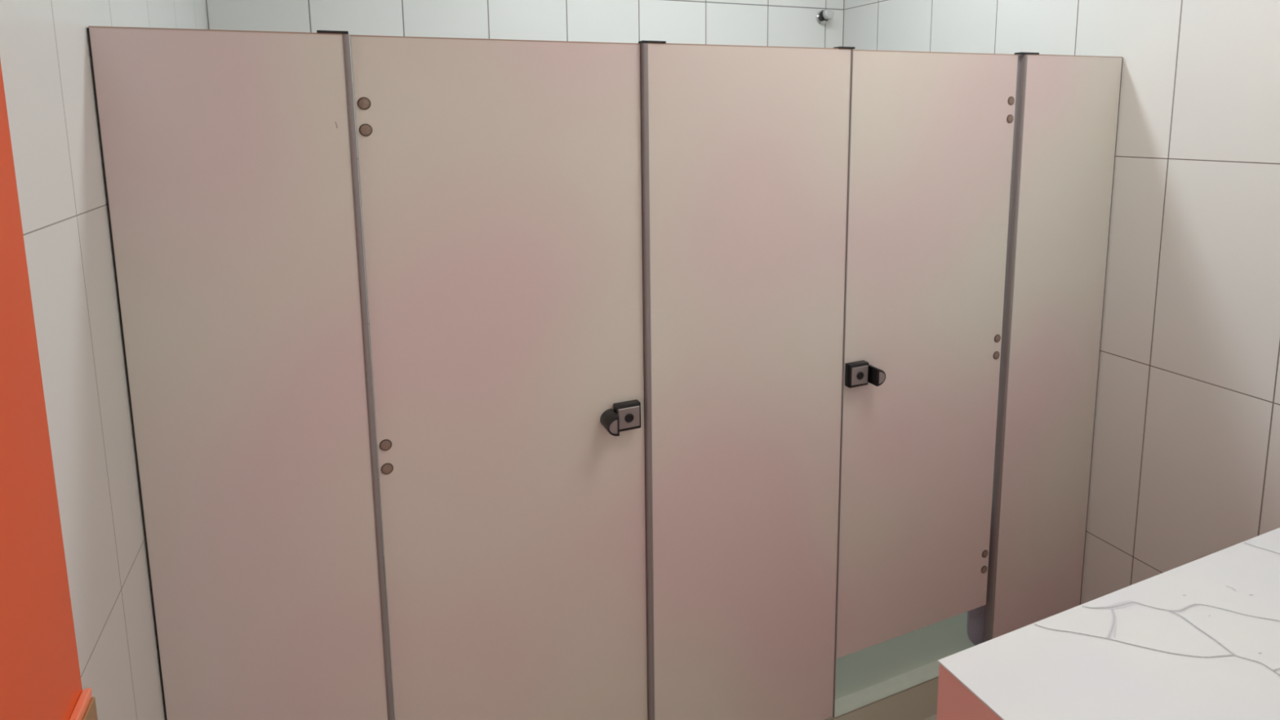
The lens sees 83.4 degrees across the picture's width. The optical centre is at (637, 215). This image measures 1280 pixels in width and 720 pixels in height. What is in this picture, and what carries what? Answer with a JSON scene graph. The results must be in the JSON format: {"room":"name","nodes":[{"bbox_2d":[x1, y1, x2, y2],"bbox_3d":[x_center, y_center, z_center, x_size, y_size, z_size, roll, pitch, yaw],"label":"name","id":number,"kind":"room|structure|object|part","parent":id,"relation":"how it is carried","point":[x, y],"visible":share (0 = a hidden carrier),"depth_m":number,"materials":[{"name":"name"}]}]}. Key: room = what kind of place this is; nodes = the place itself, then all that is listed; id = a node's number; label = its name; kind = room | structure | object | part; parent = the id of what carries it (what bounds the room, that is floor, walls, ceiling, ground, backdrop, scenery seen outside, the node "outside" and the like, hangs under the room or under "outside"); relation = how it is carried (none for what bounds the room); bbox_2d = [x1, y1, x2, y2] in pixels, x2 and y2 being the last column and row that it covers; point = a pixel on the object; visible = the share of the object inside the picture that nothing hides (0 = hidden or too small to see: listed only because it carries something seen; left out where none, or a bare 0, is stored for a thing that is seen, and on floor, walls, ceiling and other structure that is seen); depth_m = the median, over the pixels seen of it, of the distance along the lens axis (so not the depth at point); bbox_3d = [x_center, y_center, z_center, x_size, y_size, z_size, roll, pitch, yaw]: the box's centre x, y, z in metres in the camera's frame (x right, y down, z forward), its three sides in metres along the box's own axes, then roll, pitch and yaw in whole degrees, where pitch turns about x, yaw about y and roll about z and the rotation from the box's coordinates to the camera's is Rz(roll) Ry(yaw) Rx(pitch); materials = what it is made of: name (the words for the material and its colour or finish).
{"room":"public restroom","nodes":[
{"label":"public restroom","id":0,"kind":"room"},
{"bbox_2d":[0,0,208,719],"bbox_3d":[-0.965,0.230,1.276,0.120,2.950,2.648,-4,8,-22],"label":"wall","id":1,"kind":"structure","parent":0,"point":[45,56],"depth_m":1.05,"materials":[{"name":"tile"}]},
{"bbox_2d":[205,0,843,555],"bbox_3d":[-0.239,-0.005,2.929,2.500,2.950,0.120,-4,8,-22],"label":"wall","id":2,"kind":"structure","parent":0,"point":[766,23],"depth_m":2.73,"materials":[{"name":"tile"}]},
{"bbox_2d":[816,9,834,24],"bbox_3d":[0.831,-0.874,3.167,0.064,0.060,0.052,-4,8,-22],"label":"robe hook","id":3,"kind":"object","parent":2,"relation":"attached to","point":[823,16],"visible":1,"depth_m":3.16,"materials":[{"name":"silver metal"}]},
{"bbox_3d":[0.840,-0.878,3.155,0.050,0.036,0.023,-4,8,-22],"label":"knob","id":4,"kind":"part","parent":3,"relation":"part of","materials":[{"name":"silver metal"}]},
{"bbox_2d":[842,0,844,46],"bbox_3d":[0.937,-0.186,3.329,0.002,2.730,0.002,-4,8,-22],"label":"trim","id":5,"kind":"structure","parent":2,"relation":"attached to","point":[843,0],"depth_m":3.23,"materials":[{"name":"grey metal"}]},
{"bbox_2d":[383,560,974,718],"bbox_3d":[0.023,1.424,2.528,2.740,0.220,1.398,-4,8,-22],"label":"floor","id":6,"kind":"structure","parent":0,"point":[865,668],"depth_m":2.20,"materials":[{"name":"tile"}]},
{"bbox_2d":[923,714,937,719],"bbox_3d":[0.760,1.716,0.774,2.740,0.100,2.450,-4,8,-22],"label":"floor","id":7,"kind":"structure","parent":0,"point":[934,717],"depth_m":2.12,"materials":[{"name":"tile"}]},
{"bbox_2d":[824,649,964,719],"bbox_3d":[0.281,1.396,1.891,2.500,0.005,0.049,-4,8,-22],"label":"curb","id":8,"kind":"object","parent":7,"relation":"on","point":[867,696],"depth_m":2.07,"materials":[{"name":"tile"}]},
{"bbox_2d":[87,26,394,719],"bbox_3d":[-0.697,0.569,1.360,0.393,1.800,0.024,-4,8,-22],"label":"partition panel","id":9,"kind":"object","parent":8,"relation":"on","point":[229,157],"visible":1,"depth_m":1.31,"materials":[{"name":"beige laminate"}]},
{"bbox_2d":[350,35,647,719],"bbox_3d":[-0.243,0.462,1.516,0.575,1.631,0.064,-4,8,-22],"label":"door","id":10,"kind":"structure","parent":9,"relation":"attached to","point":[500,180],"depth_m":1.51,"materials":[{"name":"beige laminate"}]},
{"bbox_3d":[-0.019,0.452,1.605,0.051,0.047,0.002,-4,8,-22],"label":"plate","id":11,"kind":"part","parent":10,"relation":"part of","materials":[{"name":"silver metal"}]},
{"bbox_2d":[638,40,854,719],"bbox_3d":[0.275,0.503,1.757,0.556,1.800,0.024,-4,8,-22],"label":"partition panel","id":12,"kind":"object","parent":8,"relation":"on","point":[745,150],"visible":1,"depth_m":1.73,"materials":[{"name":"beige laminate"}]},
{"bbox_2d":[833,677,938,719],"bbox_3d":[0.291,1.460,1.879,2.500,0.119,0.004,-4,8,-22],"label":"trim","id":13,"kind":"structure","parent":8,"relation":"attached to","point":[919,702],"depth_m":2.07,"materials":[{"name":"grey tile"}]},
{"bbox_2d":[966,52,1122,645],"bbox_3d":[1.212,0.438,2.147,0.463,1.800,0.036,-4,8,-22],"label":"partition panel","id":14,"kind":"object","parent":8,"relation":"on","point":[1067,107],"visible":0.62,"depth_m":2.13,"materials":[{"name":"beige laminate"}]},
{"bbox_2d":[835,49,1018,658],"bbox_3d":[0.797,0.391,1.941,0.554,1.631,0.064,-4,8,-22],"label":"door","id":15,"kind":"structure","parent":14,"relation":"attached to","point":[931,133],"depth_m":1.95,"materials":[{"name":"beige laminate"}]},
{"bbox_3d":[0.572,0.412,1.846,0.051,0.047,0.002,-4,8,-22],"label":"plate","id":16,"kind":"part","parent":15,"relation":"part of","materials":[{"name":"silver metal"}]},
{"bbox_2d":[936,527,1279,719],"bbox_3d":[1.206,1.157,1.194,1.285,0.880,0.612,-4,8,-22],"label":"countertop","id":17,"kind":"structure","parent":7,"relation":"on","point":[1198,639],"depth_m":1.17,"materials":[{"name":"white stone"}]},
{"bbox_3d":[0.622,1.200,0.956,0.018,0.874,0.609,-4,8,-22],"label":"panel","id":18,"kind":"part","parent":17,"relation":"part of","materials":[{"name":"pink laminate"}]},
{"bbox_2d":[843,0,1279,604],"bbox_3d":[1.455,0.065,2.265,0.120,2.950,2.648,-4,8,-22],"label":"wall","id":19,"kind":"structure","parent":0,"point":[1185,467],"depth_m":2.01,"materials":[{"name":"tile"}]},
{"bbox_3d":[0.774,0.265,0.496,2.740,2.850,0.120,-4,8,-22],"label":"wall","id":20,"kind":"structure","parent":0,"visible":0},
{"bbox_2d":[0,59,97,719],"bbox_3d":[-0.493,0.656,0.483,0.063,2.090,0.723,-4,8,-22],"label":"door","id":21,"kind":"structure","parent":20,"relation":"in","point":[40,676],"depth_m":0.71,"materials":[{"name":"orange paint"}]},
{"bbox_3d":[-0.608,0.636,0.799,0.008,0.206,0.048,-4,8,-22],"label":"lock plate","id":22,"kind":"part","parent":21,"relation":"part of","materials":[{"name":"orange paint"}]},
{"bbox_3d":[-0.603,0.620,0.800,0.004,0.157,0.037,-4,8,-22],"label":"latch plate","id":23,"kind":"part","parent":21,"relation":"part of","materials":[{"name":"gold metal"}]}
]}

